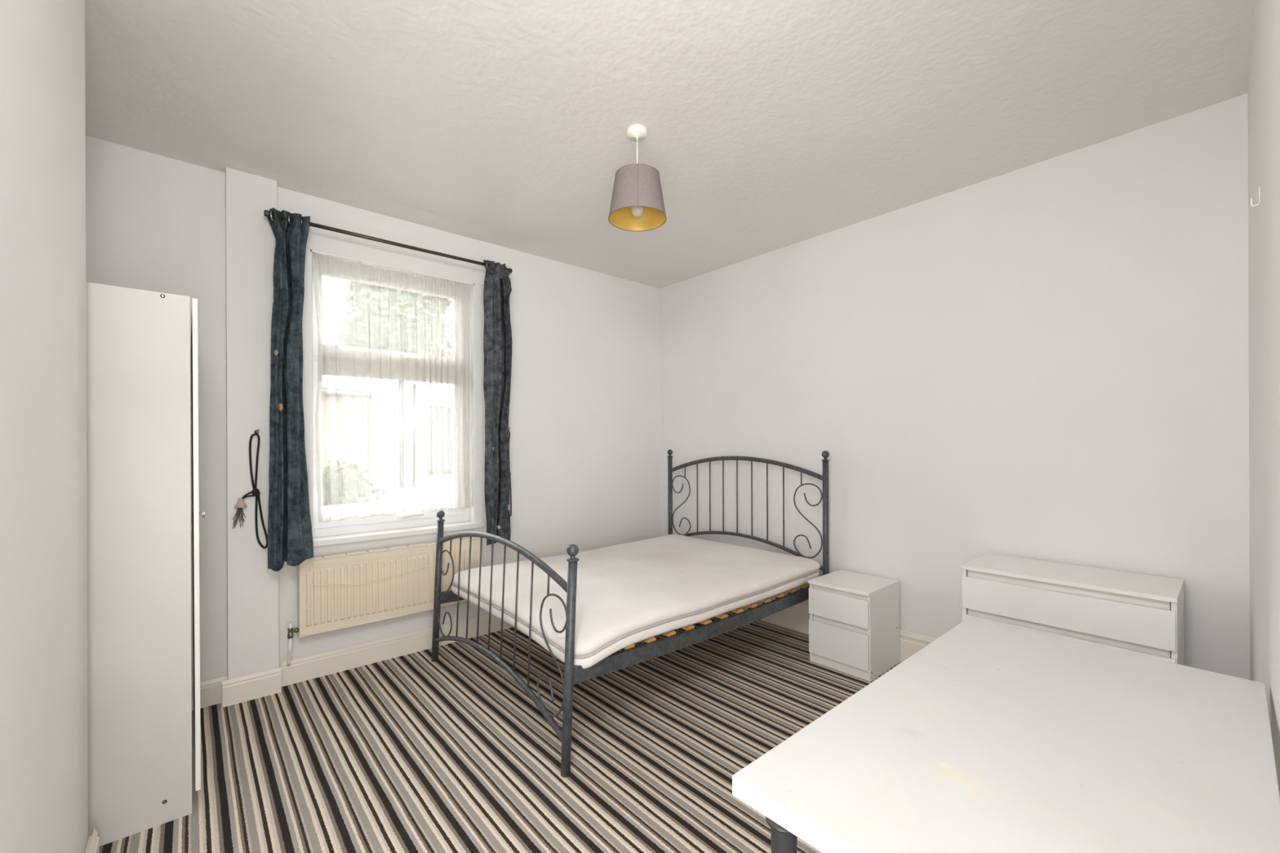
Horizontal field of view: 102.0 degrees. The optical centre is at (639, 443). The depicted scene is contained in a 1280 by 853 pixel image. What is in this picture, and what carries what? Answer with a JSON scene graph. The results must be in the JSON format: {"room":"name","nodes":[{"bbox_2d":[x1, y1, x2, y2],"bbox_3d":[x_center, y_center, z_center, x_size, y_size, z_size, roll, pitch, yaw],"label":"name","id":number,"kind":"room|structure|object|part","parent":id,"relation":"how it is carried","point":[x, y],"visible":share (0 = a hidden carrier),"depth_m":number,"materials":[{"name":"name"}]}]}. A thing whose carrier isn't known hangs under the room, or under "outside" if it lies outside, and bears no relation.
{"room":"bedroom","nodes":[
{"label":"bedroom","id":0,"kind":"room"},
{"bbox_2d":[0,0,88,852],"bbox_3d":[-1.281,-0.040,0.870,0.334,2.650,1.495,0,0,-41],"label":"wall","id":1,"kind":"structure","parent":0,"point":[44,768],"depth_m":1.07,"materials":[{"name":"paint"}]},
{"bbox_2d":[84,827,99,852],"bbox_3d":[-1.148,1.220,0.993,0.021,0.128,1.512,0,0,-41],"label":"baseboard","id":2,"kind":"structure","parent":1,"relation":"attached to","point":[93,843],"depth_m":1.53,"materials":[{"name":"white wood"}]},
{"bbox_2d":[225,167,278,679],"bbox_3d":[-1.983,-0.037,2.651,0.206,2.650,0.078,0,0,-41],"label":"wall pier","id":3,"kind":"object","parent":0,"point":[252,588],"visible":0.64,"depth_m":2.61,"materials":[{"name":"paint"}]},
{"bbox_2d":[222,666,281,707],"bbox_3d":[-1.953,1.224,2.611,0.238,0.127,0.015,0,0,-41],"label":"baseboard","id":4,"kind":"object","parent":3,"relation":"attached to","point":[235,691],"visible":1,"depth_m":2.60,"materials":[{"name":"white wood"}]},
{"bbox_3d":[-1.936,-0.061,2.617,0.020,0.023,0.035,0,0,-41],"label":"hook","id":5,"kind":"object","parent":3,"relation":"attached to","visible":0},
{"bbox_2d":[231,433,267,548],"bbox_3d":[-1.954,0.241,2.599,0.147,0.587,0.051,0,0,-41],"label":"tieback","id":6,"kind":"object","parent":5,"relation":"hanging from","point":[255,492],"visible":0.98,"depth_m":2.60,"materials":[{"name":"black fabric"}]},
{"bbox_2d":[84,135,660,684],"bbox_3d":[-1.308,-0.010,3.465,3.908,2.710,0.280,0,0,-41],"label":"wall","id":7,"kind":"structure","parent":0,"point":[584,413],"depth_m":3.58,"materials":[{"name":"paint"}]},
{"bbox_2d":[191,675,227,710],"bbox_3d":[-2.334,1.227,2.364,0.707,0.125,0.022,0,0,-41],"label":"baseboard","id":8,"kind":"structure","parent":7,"relation":"attached to","point":[211,691],"depth_m":2.55,"materials":[{"name":"white wood"}]},
{"bbox_2d":[286,537,482,666],"bbox_3d":[-1.456,0.892,3.072,1.061,0.574,0.110,0,0,-41],"label":"radiator","id":9,"kind":"object","parent":7,"relation":"attached to","point":[329,608],"depth_m":2.96,"materials":[{"name":"metal"}]},
{"bbox_3d":[-1.813,0.824,2.755,0.007,0.410,0.065,0,0,-41],"label":"panel","id":10,"kind":"part","parent":9,"relation":"part of","materials":[{"name":"beige metal"}]},
{"bbox_3d":[-1.533,0.741,2.960,0.644,0.272,0.041,0,0,-41],"label":"radiator airer","id":11,"kind":"part","parent":9,"relation":"part of","materials":[{"name":"beige metal"}]},
{"bbox_3d":[-1.421,0.820,3.070,0.999,0.396,0.025,0,0,-41],"label":"panel","id":12,"kind":"part","parent":9,"relation":"part of","materials":[{"name":"beige metal"}]},
{"bbox_2d":[303,537,480,561],"bbox_3d":[-1.435,0.618,3.085,1.003,0.008,0.062,0,0,-41],"label":"window sill","id":13,"kind":"structure","parent":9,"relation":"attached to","point":[342,556],"depth_m":3.02,"materials":[{"name":"white wood"}]},
{"bbox_3d":[-1.056,0.821,3.415,0.007,0.410,0.065,0,0,-41],"label":"panel","id":14,"kind":"part","parent":9,"relation":"part of","materials":[{"name":"beige metal"}]},
{"bbox_2d":[263,209,512,273],"bbox_3d":[-1.412,-1.148,3.083,1.352,0.051,0.148,0,0,-41],"label":"pole","id":15,"kind":"object","parent":7,"relation":"attached to","point":[266,213],"visible":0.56,"depth_m":2.96,"materials":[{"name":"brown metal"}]},
{"bbox_2d":[266,207,313,571],"bbox_3d":[-1.786,-0.284,2.644,0.199,1.835,0.141,0,0,-36],"label":"curtain","id":16,"kind":"object","parent":15,"relation":"hanging from","point":[290,535],"visible":1,"depth_m":2.61,"materials":[{"name":"fabric"}]},
{"bbox_2d":[483,259,511,546],"bbox_3d":[-0.926,-0.274,3.379,0.193,1.855,0.126,0,0,-41],"label":"curtain","id":17,"kind":"object","parent":15,"relation":"hanging from","point":[497,333],"visible":0.98,"depth_m":3.34,"materials":[{"name":"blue fabric"}]},
{"bbox_2d":[302,248,484,546],"bbox_3d":[-1.498,-0.253,3.189,1.060,1.630,0.177,0,0,-41],"label":"window","id":18,"kind":"structure","parent":7,"relation":"in","point":[350,529],"depth_m":3.17,"materials":[{"name":"white paint"}]},
{"bbox_3d":[-1.821,-0.266,2.827,0.041,1.597,0.008,0,0,-41],"label":"casing","id":19,"kind":"part","parent":18,"relation":"part of","materials":[{"name":"white paint"}]},
{"bbox_3d":[-1.537,-0.764,3.220,0.867,0.536,0.060,0,0,-41],"label":"sash","id":20,"kind":"part","parent":18,"relation":"part of","materials":[{"name":"plastic"}]},
{"bbox_3d":[-1.534,0.007,3.220,0.867,0.946,0.060,0,0,-41],"label":"sash","id":21,"kind":"part","parent":18,"relation":"part of","materials":[{"name":"plastic"}]},
{"bbox_2d":[311,253,472,522],"bbox_3d":[-1.474,-0.314,3.164,0.928,1.508,0.030,0,0,-41],"label":"curtain","id":22,"kind":"object","parent":18,"relation":"hanging from","point":[438,286],"visible":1,"depth_m":3.14,"materials":[{"name":"white fabric"}]},
{"bbox_3d":[-1.478,0.546,3.170,1.060,0.032,0.127,0,0,-41],"label":"sill","id":23,"kind":"part","parent":18,"relation":"part of","materials":[{"name":"white paint"}]},
{"bbox_3d":[-1.440,-0.526,3.239,0.150,0.026,0.040,0,0,-41],"label":"handle","id":24,"kind":"part","parent":18,"relation":"part of","materials":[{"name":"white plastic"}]},
{"bbox_3d":[-1.436,0.450,3.239,0.150,0.026,0.040,0,0,-41],"label":"handle","id":25,"kind":"part","parent":18,"relation":"part of","materials":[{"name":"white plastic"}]},
{"bbox_3d":[-1.085,-0.269,3.470,0.048,1.597,0.008,0,0,-41],"label":"casing","id":26,"kind":"part","parent":18,"relation":"part of","materials":[{"name":"white paint"}]},
{"bbox_2d":[278,613,513,686],"bbox_3d":[-0.870,1.219,3.648,2.775,0.128,0.014,0,0,-41],"label":"baseboard","id":27,"kind":"structure","parent":7,"relation":"attached to","point":[310,667],"depth_m":3.04,"materials":[{"name":"white wood"}]},
{"bbox_2d":[278,653,285,667],"bbox_3d":[-1.895,1.154,2.742,0.037,0.075,0.022,0,0,-41],"label":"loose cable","id":28,"kind":"object","parent":27,"relation":"on","point":[282,659],"visible":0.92,"depth_m":2.73,"materials":[{"name":"white plastic"}]},
{"bbox_2d":[306,233,517,292],"bbox_3d":[-1.395,-1.110,3.202,1.397,0.086,0.010,0,0,-41],"label":"trim","id":29,"kind":"structure","parent":7,"relation":"attached to","point":[316,242],"depth_m":3.12,"materials":[{"name":"paint"}]},
{"bbox_3d":[-0.916,-0.103,3.598,0.020,0.023,0.035,0,0,-41],"label":"hook","id":30,"kind":"object","parent":7,"relation":"attached to","visible":0},
{"bbox_2d":[508,430,511,516],"bbox_3d":[-0.912,0.207,3.596,0.046,0.600,0.021,0,0,-41],"label":"tieback","id":31,"kind":"object","parent":30,"relation":"hanging from","point":[508,430],"visible":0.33,"depth_m":3.61,"materials":[{"name":"black fabric"}]},
{"bbox_2d":[99,611,901,852],"bbox_3d":[0.371,1.309,1.548,3.908,0.060,4.850,0,0,-41],"label":"floor","id":32,"kind":"structure","parent":0,"point":[411,753],"depth_m":2.13,"materials":[{"name":"carpet"}]},
{"bbox_2d":[85,281,204,846],"bbox_3d":[-2.020,0.389,1.940,0.598,1.798,0.818,0,0,-41],"label":"wardrobe","id":33,"kind":"object","parent":32,"relation":"on","point":[138,341],"visible":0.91,"depth_m":1.72,"materials":[{"name":"wood"}]},
{"bbox_3d":[-1.952,0.355,2.272,0.018,1.720,0.404,0,0,-41],"label":"door","id":34,"kind":"part","parent":33,"relation":"part of","materials":[{"name":"white wood"}]},
{"bbox_3d":[-1.684,0.354,1.964,0.018,1.720,0.404,0,0,-41],"label":"door","id":35,"kind":"part","parent":33,"relation":"part of","materials":[{"name":"white wood"}]},
{"bbox_3d":[-1.777,0.287,2.098,0.024,0.027,0.028,0,0,-41],"label":"knob","id":36,"kind":"part","parent":33,"relation":"part of","materials":[{"name":"metal"}]},
{"bbox_2d":[431,449,829,777],"bbox_3d":[-0.016,0.665,3.181,1.998,1.231,1.459,0,0,-41],"label":"double bed","id":37,"kind":"object","parent":32,"relation":"on","point":[631,655],"visible":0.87,"depth_m":2.60,"materials":[{"name":"grey metal"}]},
{"bbox_3d":[-1.202,0.874,3.079,0.075,0.824,0.036,0,0,-41],"label":"post","id":38,"kind":"part","parent":37,"relation":"part of","materials":[{"name":"grey metal"}]},
{"bbox_3d":[-0.468,0.924,3.704,1.918,0.088,0.024,0,0,-41],"label":"rail","id":39,"kind":"part","parent":37,"relation":"part of","materials":[{"name":"grey metal"}]},
{"bbox_3d":[-0.746,1.095,2.542,0.031,0.163,1.417,0,0,-41],"label":"rail","id":40,"kind":"part","parent":37,"relation":"part of","materials":[{"name":"grey metal"}]},
{"bbox_3d":[-0.729,0.523,2.559,0.033,0.152,1.418,0,0,-41],"label":"rail","id":41,"kind":"part","parent":37,"relation":"part of","materials":[{"name":"grey metal"}]},
{"bbox_3d":[-0.276,0.870,2.018,0.075,0.824,0.036,0,0,-41],"label":"post","id":42,"kind":"part","parent":37,"relation":"part of","materials":[{"name":"grey metal"}]},
{"bbox_2d":[451,533,820,668],"bbox_3d":[0.013,0.814,3.142,1.858,0.174,1.346,0,0,-41],"label":"mattress","id":43,"kind":"object","parent":37,"relation":"on","point":[634,593],"visible":0.88,"depth_m":2.73,"materials":[{"name":"white fabric"}]},
{"bbox_3d":[0.255,0.696,4.351,0.037,1.166,0.036,0,0,-41],"label":"post","id":44,"kind":"part","parent":37,"relation":"part of","materials":[{"name":"grey metal"}]},
{"bbox_3d":[0.442,0.920,2.661,1.918,0.088,0.024,0,0,-41],"label":"rail","id":45,"kind":"part","parent":37,"relation":"part of","materials":[{"name":"grey metal"}]},
{"bbox_3d":[0.716,0.168,3.821,0.027,0.152,1.418,0,0,-41],"label":"rail","id":46,"kind":"part","parent":37,"relation":"part of","materials":[{"name":"grey metal"}]},
{"bbox_3d":[0.718,0.739,3.821,0.025,0.163,1.417,0,0,-41],"label":"rail","id":47,"kind":"part","parent":37,"relation":"part of","materials":[{"name":"grey metal"}]},
{"bbox_3d":[1.181,0.692,3.291,0.037,1.166,0.036,0,0,-41],"label":"post","id":48,"kind":"part","parent":37,"relation":"part of","materials":[{"name":"grey metal"}]},
{"bbox_2d":[808,569,899,681],"bbox_3d":[1.248,1.037,3.025,0.387,0.476,0.361,0,0,-41],"label":"drawers","id":49,"kind":"object","parent":32,"relation":"on","point":[854,621],"visible":1,"depth_m":2.90,"materials":[{"name":"white wood"}]},
{"bbox_3d":[1.141,1.046,3.159,0.371,0.459,0.016,0,0,-41],"label":"panel","id":50,"kind":"part","parent":49,"relation":"part of","materials":[{"name":"white wood"}]},
{"bbox_3d":[1.108,1.124,2.903,0.015,0.190,0.351,0,0,-41],"label":"drawer","id":51,"kind":"part","parent":49,"relation":"part of","materials":[{"name":"white wood"}]},
{"bbox_3d":[1.107,0.918,2.903,0.015,0.148,0.351,0,0,-41],"label":"drawer","id":52,"kind":"part","parent":49,"relation":"part of","materials":[{"name":"white wood"}]},
{"bbox_3d":[1.247,0.808,3.025,0.387,0.017,0.361,0,0,-41],"label":"panel","id":53,"kind":"part","parent":49,"relation":"part of","materials":[{"name":"white wood"}]},
{"bbox_3d":[1.367,1.045,2.901,0.371,0.459,0.016,0,0,-41],"label":"panel","id":54,"kind":"part","parent":49,"relation":"part of","materials":[{"name":"white wood"}]},
{"bbox_2d":[732,617,1279,852],"bbox_3d":[0.799,0.917,1.034,1.195,0.720,0.605,0,0,-41],"label":"desk","id":55,"kind":"object","parent":32,"relation":"on","point":[988,737],"visible":1,"depth_m":0.91,"materials":[{"name":"wood"}]},
{"bbox_3d":[0.228,0.596,0.821,0.056,0.005,0.056,0,0,-41],"label":"mounting plate","id":56,"kind":"part","parent":55,"relation":"part of","materials":[{"name":"black paint"}]},
{"bbox_3d":[0.229,0.936,0.821,0.041,0.676,0.041,0,0,-41],"label":"leg","id":57,"kind":"part","parent":55,"relation":"part of","materials":[{"name":"black paint"}]},
{"bbox_2d":[960,553,1184,665],"bbox_3d":[1.883,0.920,2.288,0.402,0.706,0.703,0,0,-41],"label":"dresser","id":58,"kind":"object","parent":32,"relation":"on","point":[1142,615],"visible":0.51,"depth_m":2.14,"materials":[{"name":"white wood"}]},
{"bbox_3d":[1.664,0.929,2.552,0.386,0.689,0.016,0,0,-41],"label":"panel","id":59,"kind":"part","parent":58,"relation":"part of","materials":[{"name":"white wood"}]},
{"bbox_3d":[1.737,0.887,2.161,0.015,0.188,0.693,0,0,-41],"label":"drawer","id":60,"kind":"part","parent":58,"relation":"part of","materials":[{"name":"white wood"}]},
{"bbox_3d":[1.736,0.690,2.161,0.015,0.146,0.693,0,0,-41],"label":"drawer","id":61,"kind":"part","parent":58,"relation":"part of","materials":[{"name":"white wood"}]},
{"bbox_3d":[1.882,0.575,2.288,0.402,0.017,0.703,0,0,-41],"label":"panel","id":62,"kind":"part","parent":58,"relation":"part of","materials":[{"name":"white wood"}]},
{"bbox_3d":[2.114,0.927,2.036,0.386,0.689,0.016,0,0,-41],"label":"panel","id":63,"kind":"part","parent":58,"relation":"part of","materials":[{"name":"white wood"}]},
{"bbox_2d":[84,0,1254,288],"bbox_3d":[0.275,-1.421,1.646,3.908,0.100,5.110,0,0,-41],"label":"ceiling","id":64,"kind":"structure","parent":0,"point":[771,125],"depth_m":2.05,"materials":[{"name":"paint"}]},
{"bbox_2d":[608,124,666,231],"bbox_3d":[-0.012,-1.175,2.268,0.255,0.390,0.255,0,0,-41],"label":"pendant lamp","id":65,"kind":"object","parent":64,"relation":"hanging from","point":[637,203],"visible":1,"depth_m":2.20,"materials":[{"name":"grey fabric"}]},
{"bbox_3d":[-0.012,-1.077,2.268,0.253,0.190,0.253,0,0,-41],"label":"lamp shade","id":66,"kind":"part","parent":65,"relation":"part of","materials":[{"name":"grey fabric"}]},
{"bbox_3d":[-0.011,-1.052,2.268,0.059,0.116,0.059,0,0,-41],"label":"bulb","id":67,"kind":"part","parent":65,"relation":"part of","materials":[{"name":"white glass"}]},
{"bbox_2d":[659,93,1249,679],"bbox_3d":[1.800,-0.022,2.800,0.100,2.710,4.850,0,0,-41],"label":"wall","id":68,"kind":"structure","parent":0,"point":[1047,360],"depth_m":2.65,"materials":[{"name":"paint"}]},
{"bbox_2d":[739,596,937,662],"bbox_3d":[1.290,1.182,3.297,0.022,0.186,3.356,0,0,-41],"label":"baseboard","id":69,"kind":"structure","parent":68,"relation":"attached to","point":[796,617],"depth_m":3.49,"materials":[{"name":"white wood"}]},
{"bbox_2d":[1247,0,1279,795],"bbox_3d":[1.066,-0.049,0.784,3.758,2.650,0.140,0,0,-41],"label":"wall","id":70,"kind":"structure","parent":0,"point":[1264,84],"depth_m":1.27,"materials":[{"name":"paint"}]},
{"bbox_2d":[1249,186,1260,206],"bbox_3d":[1.712,-0.684,1.442,0.024,0.047,0.018,0,0,-41],"label":"wall hook","id":71,"kind":"object","parent":70,"relation":"attached to","point":[1251,199],"visible":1,"depth_m":1.44,"materials":[{"name":"white plastic"}]},
{"label":"outside","id":72,"kind":"structure","parent":0,"visible":0},
{"bbox_3d":[-10.577,1.671,19.720,50.000,0.100,36.370,0,0,-41],"label":"ground","id":73,"kind":"structure","parent":72,"visible":0},
{"bbox_2d":[322,374,371,490],"bbox_3d":[-6.516,-0.050,7.772,3.910,3.310,2.720,0,0,-41],"label":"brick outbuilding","id":74,"kind":"structure","parent":73,"relation":"on","point":[337,377],"depth_m":7.99,"materials":[{"name":"brick"}]},
{"bbox_2d":[322,458,389,506],"bbox_3d":[-3.714,0.888,6.482,1.148,1.413,0.991,0,0,-41],"label":"shrub","id":75,"kind":"object","parent":73,"relation":"on","point":[344,461],"visible":0.19,"depth_m":6.34,"materials":[{"name":"green plant"}]},
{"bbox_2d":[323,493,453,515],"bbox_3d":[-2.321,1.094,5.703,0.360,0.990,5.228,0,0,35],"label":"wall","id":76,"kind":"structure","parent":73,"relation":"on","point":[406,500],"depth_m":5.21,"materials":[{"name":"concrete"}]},
{"bbox_2d":[338,280,453,357],"bbox_3d":[-7.456,-2.378,16.226,3.581,7.981,2.618,0,0,-41],"label":"tree","id":77,"kind":"object","parent":73,"relation":"on","point":[351,282],"visible":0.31,"depth_m":15.51,"materials":[{"name":"green plant"}]},
{"bbox_2d":[357,377,453,502],"bbox_3d":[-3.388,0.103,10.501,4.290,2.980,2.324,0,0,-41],"label":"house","id":78,"kind":"structure","parent":73,"relation":"on","point":[420,421],"depth_m":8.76,"materials":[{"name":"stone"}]},
{"bbox_3d":[-4.211,-0.624,8.453,0.220,0.400,0.030,0,0,-41],"label":"pane","id":79,"kind":"part","parent":78,"relation":"part of","materials":[{"name":"glass"}]},
{"bbox_3d":[-3.429,-0.057,9.133,0.650,1.200,0.030,0,0,-41],"label":"pane","id":80,"kind":"part","parent":78,"relation":"part of","materials":[{"name":"glass"}]}
]}

